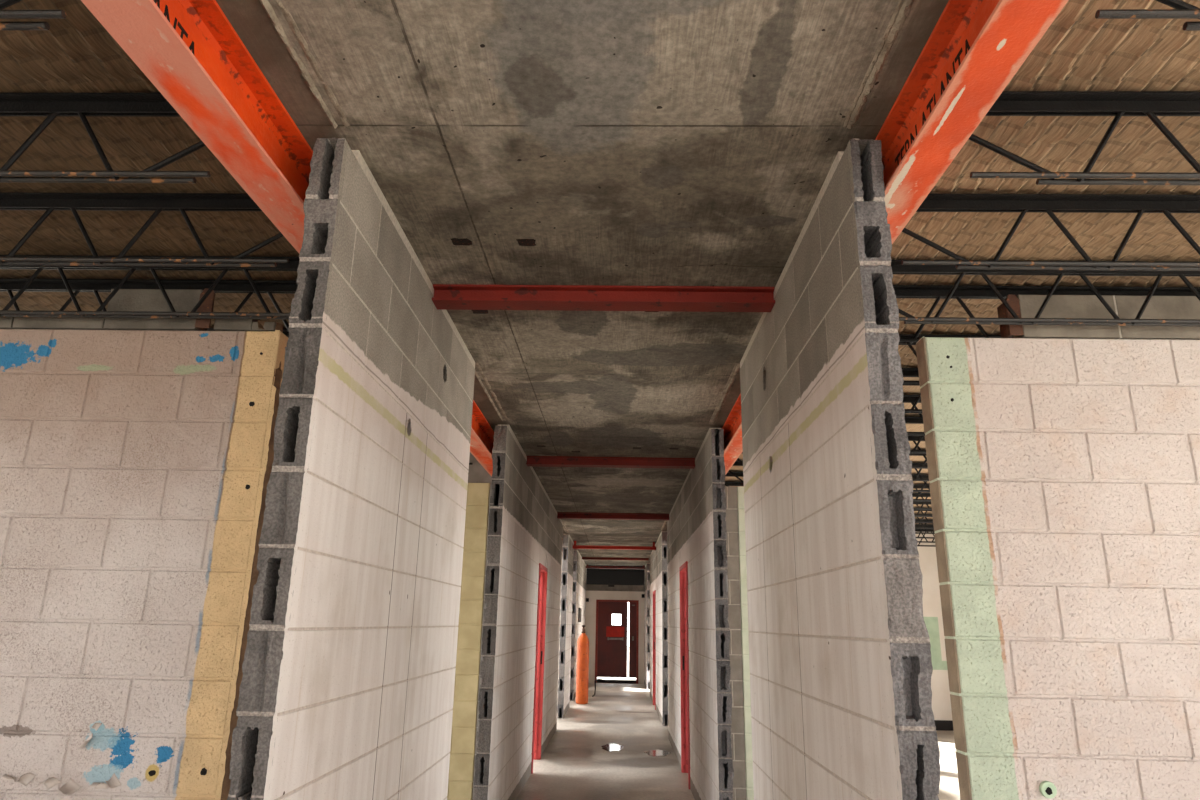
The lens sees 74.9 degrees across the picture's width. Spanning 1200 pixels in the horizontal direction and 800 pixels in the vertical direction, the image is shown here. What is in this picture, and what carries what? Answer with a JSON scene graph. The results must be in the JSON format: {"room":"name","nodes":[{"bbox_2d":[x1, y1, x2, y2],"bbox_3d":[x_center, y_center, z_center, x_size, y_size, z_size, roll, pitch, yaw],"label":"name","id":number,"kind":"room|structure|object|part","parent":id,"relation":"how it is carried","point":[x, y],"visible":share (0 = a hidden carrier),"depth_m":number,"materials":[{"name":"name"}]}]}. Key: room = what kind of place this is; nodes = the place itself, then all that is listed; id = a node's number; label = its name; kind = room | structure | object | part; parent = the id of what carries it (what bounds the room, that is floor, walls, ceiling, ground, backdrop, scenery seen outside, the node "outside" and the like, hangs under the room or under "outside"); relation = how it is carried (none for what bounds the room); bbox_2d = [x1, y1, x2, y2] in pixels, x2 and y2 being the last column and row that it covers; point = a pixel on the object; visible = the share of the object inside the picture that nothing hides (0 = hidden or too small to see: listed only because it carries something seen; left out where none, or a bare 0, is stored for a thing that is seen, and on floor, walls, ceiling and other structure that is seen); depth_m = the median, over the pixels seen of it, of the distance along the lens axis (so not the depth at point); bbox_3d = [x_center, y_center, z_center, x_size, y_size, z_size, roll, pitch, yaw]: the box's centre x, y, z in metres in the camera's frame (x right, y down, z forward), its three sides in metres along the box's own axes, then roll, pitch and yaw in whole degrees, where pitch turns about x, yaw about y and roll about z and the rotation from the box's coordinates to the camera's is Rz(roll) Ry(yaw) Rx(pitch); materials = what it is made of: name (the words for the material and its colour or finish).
{"room":"unfinished building corridor","nodes":[
{"label":"unfinished building corridor","id":0,"kind":"room"},
{"bbox_2d":[0,289,276,330],"bbox_3d":[-2.954,-0.398,3.490,3.100,0.186,0.085,1,-16,2],"label":"wall","id":1,"kind":"structure","parent":0,"point":[143,300],"depth_m":3.42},
{"bbox_2d":[0,329,287,799],"bbox_3d":[-2.948,0.945,3.074,3.165,2.621,0.157,1,-16,2],"label":"wall","id":2,"kind":"structure","parent":0,"point":[136,465],"depth_m":3.13,"materials":[{"name":"beige concrete"}]},
{"bbox_2d":[195,288,215,330],"bbox_3d":[-1.712,-0.390,3.437,0.063,0.184,0.082,1,-16,2],"label":"steel angle","id":3,"kind":"object","parent":2,"relation":"on","point":[207,305],"visible":0.79,"depth_m":3.40,"materials":[{"name":"brown metal"}]},
{"bbox_2d":[258,320,282,331],"bbox_3d":[-1.440,-0.317,3.421,0.105,0.050,0.070,7,-17,-19],"label":"scrap","id":4,"kind":"object","parent":2,"relation":"on","point":[279,326],"visible":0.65,"depth_m":3.39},
{"bbox_2d":[0,0,298,327],"bbox_3d":[-2.694,0.698,8.133,3.800,0.080,27.100,1,-16,2],"label":"ceiling","id":5,"kind":"structure","parent":0,"point":[77,54],"depth_m":2.73,"materials":[{"name":"brown wood"}]},
{"bbox_2d":[227,138,474,799],"bbox_3d":[-0.817,0.853,3.050,0.101,2.862,2.235,1,-16,2],"label":"wall","id":6,"kind":"structure","parent":0,"point":[346,691],"depth_m":2.50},
{"bbox_2d":[447,452,491,799],"bbox_3d":[-2.609,1.847,6.759,3.668,2.920,0.092,1,-16,2],"label":"wall","id":7,"kind":"structure","parent":0,"point":[463,750],"depth_m":6.63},
{"bbox_2d":[474,424,562,799],"bbox_3d":[-0.694,2.364,8.339,0.101,2.862,6.100,1,-16,2],"label":"wall","id":8,"kind":"structure","parent":0,"point":[525,531],"depth_m":6.33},
{"bbox_2d":[531,563,547,773],"bbox_3d":[-0.694,2.810,8.389,0.120,2.030,0.880,1,-16,2],"label":"door frame","id":9,"kind":"structure","parent":8,"relation":"attached to","point":[543,571],"depth_m":8.67,"materials":[{"name":"red paint"}]},
{"bbox_2d":[557,540,562,704],"bbox_3d":[-2.480,3.850,13.777,3.600,2.920,0.092,1,-16,2],"label":"wall","id":10,"kind":"structure","parent":0,"point":[562,540],"depth_m":13.59,"materials":[{"name":"white paint"}]},
{"bbox_2d":[557,534,586,717],"bbox_3d":[-0.509,4.635,16.294,0.101,2.862,7.750,1,-16,2],"label":"wall","id":11,"kind":"structure","parent":0,"point":[563,705],"depth_m":13.55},
{"bbox_2d":[578,608,580,621],"bbox_3d":[-0.432,4.609,16.794,0.025,0.290,0.800,1,-16,2],"label":"wall panel","id":12,"kind":"object","parent":11,"relation":"attached to","point":[579,609],"visible":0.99,"depth_m":16.43,"materials":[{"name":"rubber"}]},
{"bbox_2d":[216,0,948,565],"bbox_3d":[0.085,0.591,7.605,1.820,0.208,25.950,1,-16,2],"label":"ceiling","id":13,"kind":"structure","parent":0,"point":[636,142],"depth_m":2.49,"materials":[{"name":"concrete"}]},
{"bbox_2d":[81,0,562,539],"bbox_3d":[-0.872,0.755,7.560,0.145,0.202,25.890,1,-16,2],"label":"steel beam","id":14,"kind":"structure","parent":13,"relation":"attached to","point":[190,51],"depth_m":2.06,"materials":[{"name":"orange metal"}]},
{"bbox_2d":[0,0,65,29],"bbox_3d":[-2.754,-0.949,1.755,3.560,0.261,0.092,1,-16,2],"label":"joist","id":15,"kind":"object","parent":14,"relation":"on","point":[4,14],"visible":1,"depth_m":1.67,"materials":[{"name":"black paint"}]},
{"bbox_2d":[0,92,210,182],"bbox_3d":[-2.740,-0.780,2.346,3.560,0.261,0.092,1,-16,2],"label":"joist","id":16,"kind":"object","parent":14,"relation":"on","point":[52,105],"visible":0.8,"depth_m":2.31,"materials":[{"name":"black paint"}]},
{"bbox_2d":[0,192,288,266],"bbox_3d":[-2.728,-0.626,2.884,3.560,0.261,0.092,1,-16,2],"label":"joist","id":17,"kind":"object","parent":14,"relation":"on","point":[74,202],"visible":0.87,"depth_m":2.86,"materials":[{"name":"black paint"}]},
{"bbox_2d":[0,278,297,337],"bbox_3d":[-2.711,-0.420,3.605,3.560,0.261,0.092,1,-16,2],"label":"joist","id":18,"kind":"object","parent":14,"relation":"on","point":[271,287],"visible":0.27,"depth_m":3.60,"materials":[{"name":"black paint"}]},
{"bbox_2d":[0,255,299,319],"bbox_3d":[-2.716,-0.486,3.375,3.560,0.261,0.092,1,-16,2],"label":"joist","id":19,"kind":"object","parent":14,"relation":"on","point":[293,264],"visible":0.66,"depth_m":3.34,"materials":[{"name":"black paint"}]},
{"bbox_2d":[207,328,288,332],"bbox_3d":[-2.697,-0.253,4.192,3.560,0.261,0.092,1,-16,2],"label":"joist","id":20,"kind":"object","parent":14,"relation":"on","point":[285,330],"visible":0.02,"depth_m":4.17,"materials":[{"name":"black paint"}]},
{"bbox_2d":[451,238,471,245],"bbox_3d":[-0.542,-0.630,3.079,0.078,0.023,0.056,1,-16,2],"label":"insert","id":21,"kind":"object","parent":13,"relation":"attached to","point":[455,241],"visible":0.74,"depth_m":3.07,"materials":[{"name":"black metal"}]},
{"bbox_2d":[472,310,487,313],"bbox_3d":[-0.576,-0.435,3.765,0.079,0.023,0.057,1,-16,2],"label":"insert","id":22,"kind":"object","parent":13,"relation":"attached to","point":[474,311],"visible":0.37,"depth_m":3.76,"materials":[{"name":"black metal"}]},
{"bbox_2d":[516,239,535,245],"bbox_3d":[-0.288,-0.627,3.075,0.076,0.023,0.055,1,-16,2],"label":"insert","id":23,"kind":"object","parent":13,"relation":"attached to","point":[522,242],"visible":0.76,"depth_m":3.07,"materials":[{"name":"black metal"}]},
{"bbox_2d":[432,284,774,311],"bbox_3d":[0.013,-0.453,3.494,1.505,0.075,0.110,1,-16,2],"label":"cross beam","id":24,"kind":"structure","parent":13,"relation":"attached to","point":[446,296],"depth_m":3.47,"materials":[{"name":"red metal"}]},
{"bbox_2d":[526,456,694,468],"bbox_3d":[0.095,0.560,7.042,1.505,0.075,0.110,1,-16,2],"label":"cross beam","id":25,"kind":"structure","parent":13,"relation":"attached to","point":[533,461],"depth_m":7.01,"materials":[{"name":"red metal"}]},
{"bbox_2d":[557,512,668,519],"bbox_3d":[0.178,1.570,10.579,1.505,0.075,0.110,1,-16,2],"label":"cross beam","id":26,"kind":"structure","parent":13,"relation":"attached to","point":[560,515],"depth_m":10.55,"materials":[{"name":"red metal"}]},
{"bbox_2d":[573,541,655,549],"bbox_3d":[0.261,2.628,14.176,1.505,0.135,0.110,1,-16,2],"label":"cross beam","id":27,"kind":"structure","parent":13,"relation":"attached to","point":[575,546],"depth_m":14.13,"materials":[{"name":"red metal"}]},
{"bbox_2d":[582,557,648,560],"bbox_3d":[0.342,3.575,17.648,1.505,0.050,0.110,1,-16,2],"label":"cross beam","id":28,"kind":"structure","parent":13,"relation":"attached to","point":[583,558],"depth_m":17.61,"materials":[{"name":"red metal"}]},
{"bbox_2d":[586,565,644,568],"bbox_3d":[0.393,4.226,19.854,1.505,0.090,0.110,1,-16,2],"label":"cross beam","id":29,"kind":"structure","parent":13,"relation":"attached to","point":[587,566],"depth_m":19.82,"materials":[{"name":"red metal"}]},
{"bbox_2d":[722,0,1067,474],"bbox_3d":[1.021,0.776,7.510,0.132,0.202,25.890,1,-16,2],"label":"steel beam","id":30,"kind":"structure","parent":13,"relation":"attached to","point":[975,48],"depth_m":1.98,"materials":[{"name":"orange metal"}]},
{"bbox_2d":[725,471,930,501],"bbox_3d":[3.444,0.872,7.733,4.685,0.261,0.092,1,-16,2],"label":"joist","id":31,"kind":"object","parent":30,"relation":"on","point":[739,474],"visible":0.02,"depth_m":7.76,"materials":[{"name":"black paint"}]},
{"bbox_2d":[725,481,931,509],"bbox_3d":[3.456,1.023,8.261,4.685,0.261,0.092,1,-16,2],"label":"joist","id":32,"kind":"object","parent":30,"relation":"on","point":[729,483],"visible":0.06,"depth_m":8.28,"materials":[{"name":"black paint"}]},
{"bbox_2d":[729,460,929,491],"bbox_3d":[3.431,0.721,7.204,4.685,0.261,0.092,1,-16,2],"label":"joist","id":33,"kind":"object","parent":30,"relation":"on","point":[737,463],"visible":0.02,"depth_m":7.24,"materials":[{"name":"black paint"}]},
{"bbox_2d":[737,452,928,480],"bbox_3d":[3.419,0.570,6.675,4.685,0.261,0.092,1,-16,2],"label":"joist","id":34,"kind":"object","parent":30,"relation":"on","point":[738,459],"visible":0.06,"depth_m":6.68,"materials":[{"name":"black paint"}]},
{"bbox_2d":[902,368,921,413],"bbox_3d":[3.370,-0.034,4.560,4.685,0.261,0.092,1,-16,2],"label":"joist","id":35,"kind":"object","parent":30,"relation":"on","point":[907,372],"visible":0.04,"depth_m":4.59,"materials":[{"name":"black paint"}]},
{"bbox_2d":[903,394,924,435],"bbox_3d":[3.382,0.117,5.089,4.685,0.261,0.092,1,-16,2],"label":"joist","id":36,"kind":"object","parent":30,"relation":"on","point":[907,398],"visible":0.04,"depth_m":5.13,"materials":[{"name":"black paint"}]},
{"bbox_2d":[905,416,925,453],"bbox_3d":[3.394,0.268,5.618,4.685,0.261,0.092,1,-16,2],"label":"joist","id":37,"kind":"object","parent":30,"relation":"on","point":[908,419],"visible":0.04,"depth_m":5.65,"materials":[{"name":"black paint"}]},
{"bbox_2d":[908,436,927,468],"bbox_3d":[3.407,0.419,6.146,4.685,0.261,0.092,1,-16,2],"label":"joist","id":38,"kind":"object","parent":30,"relation":"on","point":[914,439],"visible":0.03,"depth_m":6.18,"materials":[{"name":"black paint"}]},
{"bbox_2d":[912,493,932,516],"bbox_3d":[3.468,1.174,8.790,4.685,0.261,0.092,1,-16,2],"label":"joist","id":39,"kind":"object","parent":30,"relation":"on","point":[926,495],"visible":0.03,"depth_m":8.79,"materials":[{"name":"black paint"}]},
{"bbox_2d":[913,501,932,522],"bbox_3d":[3.480,1.325,9.319,4.685,0.261,0.092,1,-16,2],"label":"joist","id":40,"kind":"object","parent":30,"relation":"on","point":[914,502],"visible":0.06,"depth_m":9.32,"materials":[{"name":"black paint"}]},
{"bbox_2d":[914,507,933,528],"bbox_3d":[3.493,1.476,9.848,4.685,0.261,0.092,1,-16,2],"label":"joist","id":41,"kind":"object","parent":30,"relation":"on","point":[917,527],"visible":0.02,"depth_m":9.81,"materials":[{"name":"black paint"}]},
{"bbox_2d":[914,513,934,533],"bbox_3d":[3.505,1.627,10.376,4.685,0.261,0.092,1,-16,2],"label":"joist","id":42,"kind":"object","parent":30,"relation":"on","point":[926,532],"visible":0.04,"depth_m":10.33,"materials":[{"name":"black paint"}]},
{"bbox_2d":[915,524,934,542],"bbox_3d":[3.530,1.929,11.434,4.685,0.261,0.092,1,-16,2],"label":"joist","id":43,"kind":"object","parent":30,"relation":"on","point":[916,525],"visible":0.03,"depth_m":11.39,"materials":[{"name":"black paint"}]},
{"bbox_2d":[915,529,934,546],"bbox_3d":[3.542,2.080,11.963,4.685,0.261,0.092,1,-16,2],"label":"joist","id":44,"kind":"object","parent":30,"relation":"on","point":[916,530],"visible":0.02,"depth_m":11.94,"materials":[{"name":"black paint"}]},
{"bbox_2d":[915,519,934,538],"bbox_3d":[3.517,1.778,10.905,4.685,0.261,0.092,1,-16,2],"label":"joist","id":45,"kind":"object","parent":30,"relation":"on","point":[915,519],"visible":0.05,"depth_m":10.87,"materials":[{"name":"black paint"}]},
{"bbox_2d":[898,334,1013,385],"bbox_3d":[3.358,-0.185,4.032,4.685,0.261,0.092,1,-16,2],"label":"joist","id":46,"kind":"object","parent":30,"relation":"on","point":[902,336],"visible":0.02,"depth_m":4.07,"materials":[{"name":"black paint"}]},
{"bbox_2d":[891,260,1199,325],"bbox_3d":[3.291,-0.421,3.206,4.780,0.261,0.092,1,-16,2],"label":"joist","id":47,"kind":"object","parent":30,"relation":"on","point":[897,267],"visible":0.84,"depth_m":3.24,"materials":[{"name":"black paint"}]},
{"bbox_2d":[893,285,1199,344],"bbox_3d":[3.344,-0.352,3.445,4.685,0.261,0.092,1,-16,2],"label":"joist","id":48,"kind":"object","parent":30,"relation":"on","point":[937,292],"visible":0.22,"depth_m":3.50,"materials":[{"name":"black paint"}]},
{"bbox_2d":[902,193,1199,270],"bbox_3d":[3.279,-0.564,2.706,4.780,0.261,0.092,1,-16,2],"label":"joist","id":49,"kind":"object","parent":30,"relation":"on","point":[1167,204],"visible":0.9,"depth_m":2.75,"materials":[{"name":"black paint"}]},
{"bbox_2d":[969,91,1199,185],"bbox_3d":[3.267,-0.715,2.178,4.780,0.261,0.092,1,-16,2],"label":"joist","id":50,"kind":"object","parent":30,"relation":"on","point":[1152,104],"visible":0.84,"depth_m":2.23,"materials":[{"name":"black paint"}]},
{"bbox_2d":[1095,0,1199,30],"bbox_3d":[3.254,-0.880,1.601,4.780,0.261,0.092,1,-16,2],"label":"joist","id":51,"kind":"object","parent":30,"relation":"on","point":[1182,10],"visible":1,"depth_m":1.60,"materials":[{"name":"black paint"}]},
{"bbox_2d":[585,584,644,683],"bbox_3d":[0.961,5.952,19.965,10.200,2.395,0.104,1,-16,2],"label":"wall","id":52,"kind":"structure","parent":0,"point":[593,592],"depth_m":20.10,"materials":[{"name":"white paint"}]},
{"bbox_2d":[595,600,638,683],"bbox_3d":[0.432,6.124,19.920,1.090,2.020,0.140,1,-16,2],"label":"door","id":53,"kind":"structure","parent":52,"relation":"in","point":[611,615],"depth_m":19.90,"materials":[{"name":"paint"}]},
{"bbox_3d":[0.392,5.904,19.971,0.460,0.250,0.005,1,-16,2],"label":"faded panel","id":54,"kind":"part","parent":53,"relation":"part of","materials":[{"name":"red paint"}]},
{"bbox_2d":[586,565,644,584],"bbox_3d":[0.448,4.588,20.785,2.500,0.790,1.900,1,-16,2],"label":"roof","id":55,"kind":"structure","parent":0,"point":[594,576],"depth_m":21.59,"materials":[{"name":"black"}]},
{"bbox_2d":[644,562,649,688],"bbox_3d":[1.165,5.484,19.159,0.104,2.862,1.701,1,-16,2],"label":"wall","id":56,"kind":"structure","parent":0,"point":[647,566],"depth_m":18.57,"materials":[{"name":"grey concrete"}]},
{"bbox_2d":[650,531,667,725],"bbox_3d":[1.051,4.083,14.257,0.104,2.862,4.901,1,-16,2],"label":"wall","id":57,"kind":"structure","parent":0,"point":[658,580],"depth_m":12.41,"materials":[{"name":"grey concrete"}]},
{"bbox_2d":[653,590,655,709],"bbox_3d":[1.043,4.538,14.335,0.120,2.030,0.900,1,-16,2],"label":"door frame","id":58,"kind":"structure","parent":57,"relation":"attached to","point":[654,591],"depth_m":14.57,"materials":[{"name":"red paint"}]},
{"bbox_2d":[667,428,733,799],"bbox_3d":[0.906,2.295,7.994,0.104,2.862,5.430,1,-16,2],"label":"wall","id":59,"kind":"structure","parent":0,"point":[696,524],"depth_m":6.09,"materials":[{"name":"grey concrete"}]},
{"bbox_2d":[679,561,689,789],"bbox_3d":[0.891,2.669,7.789,0.120,2.030,0.880,1,-16,2],"label":"door frame","id":60,"kind":"structure","parent":59,"relation":"attached to","point":[683,570],"depth_m":8.06,"materials":[{"name":"red paint"}]},
{"bbox_2d":[516,683,959,799],"bbox_3d":[0.645,3.552,6.981,10.400,0.120,26.400,1,-16,2],"label":"floor","id":61,"kind":"structure","parent":0,"point":[574,765],"depth_m":8.70,"materials":[{"name":"concrete"}]},
{"bbox_2d":[576,625,588,703],"bbox_3d":[-0.323,4.941,14.668,0.230,1.390,0.230,1,-16,2],"label":"gas cylinder","id":62,"kind":"object","parent":61,"relation":"on","point":[582,670],"visible":1,"depth_m":14.56,"materials":[{"name":"orange paint"}]},
{"bbox_2d":[592,679,609,696],"bbox_3d":[-0.053,5.970,16.288,0.215,0.320,0.796,-7,-18,26],"label":"rod","id":63,"kind":"object","parent":61,"relation":"on","point":[597,679],"visible":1,"depth_m":16.42,"materials":[{"name":"metal"}]},
{"bbox_2d":[601,744,623,751],"bbox_3d":[0.150,4.170,9.406,0.274,0.003,0.628,1,-16,2],"label":"puddle","id":64,"kind":"object","parent":61,"relation":"on","point":[608,747],"visible":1,"depth_m":9.39,"materials":[{"name":"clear liquid"}]},
{"bbox_2d":[644,750,670,756],"bbox_3d":[0.668,4.080,9.056,0.361,0.003,0.404,10,-18,-30],"label":"puddle","id":65,"kind":"object","parent":61,"relation":"on","point":[655,753],"visible":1,"depth_m":9.06,"materials":[{"name":"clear liquid"}]},
{"bbox_2d":[725,486,753,799],"bbox_3d":[1.634,2.040,6.605,1.437,2.617,0.092,1,-16,2],"label":"wall","id":66,"kind":"structure","parent":0,"point":[741,728],"depth_m":6.56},
{"bbox_2d":[740,138,939,799],"bbox_3d":[0.790,0.864,2.982,0.104,2.862,2.186,1,-16,2],"label":"wall","id":67,"kind":"structure","parent":0,"point":[840,661],"depth_m":2.42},
{"bbox_2d":[915,534,952,720],"bbox_3d":[3.472,3.479,12.082,4.820,2.920,0.106,1,-16,2],"label":"wall","id":68,"kind":"structure","parent":0,"point":[932,610],"depth_m":11.99,"materials":[{"name":"white paint"}]},
{"bbox_2d":[935,720,953,730],"bbox_3d":[3.445,4.800,11.648,4.820,0.140,0.015,1,-16,2],"label":"baseboard","id":69,"kind":"structure","parent":68,"relation":"attached to","point":[942,725],"depth_m":11.60,"materials":[{"name":"rubber"}]},
{"bbox_2d":[725,0,1199,523],"bbox_3d":[3.503,0.767,7.969,5.000,0.079,27.100,1,-16,2],"label":"ceiling","id":70,"kind":"structure","parent":0,"point":[1079,51],"depth_m":2.61,"materials":[{"name":"brown wood"}]},
{"bbox_2d":[916,295,1199,799],"bbox_3d":[3.506,0.931,2.951,4.326,2.814,0.110,1,-16,2],"label":"wall","id":71,"kind":"structure","parent":0,"point":[1064,474],"depth_m":3.06,"materials":[{"name":"beige brick"}]},
{"bbox_2d":[997,294,1023,337],"bbox_3d":[1.749,-0.351,3.346,0.056,0.184,0.082,1,-16,2],"label":"steel angle","id":72,"kind":"object","parent":71,"relation":"on","point":[1006,331],"visible":0.77,"depth_m":3.32,"materials":[{"name":"brown metal"}]},
{"label":"outside","id":73,"kind":"structure","parent":0,"visible":0},
{"bbox_2d":[597,646,635,679],"bbox_3d":[0.193,4.375,9.149,80.000,0.270,100.000,1,-16,2],"label":"ground","id":74,"kind":"structure","parent":73,"point":[603,678],"depth_m":23.57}
]}

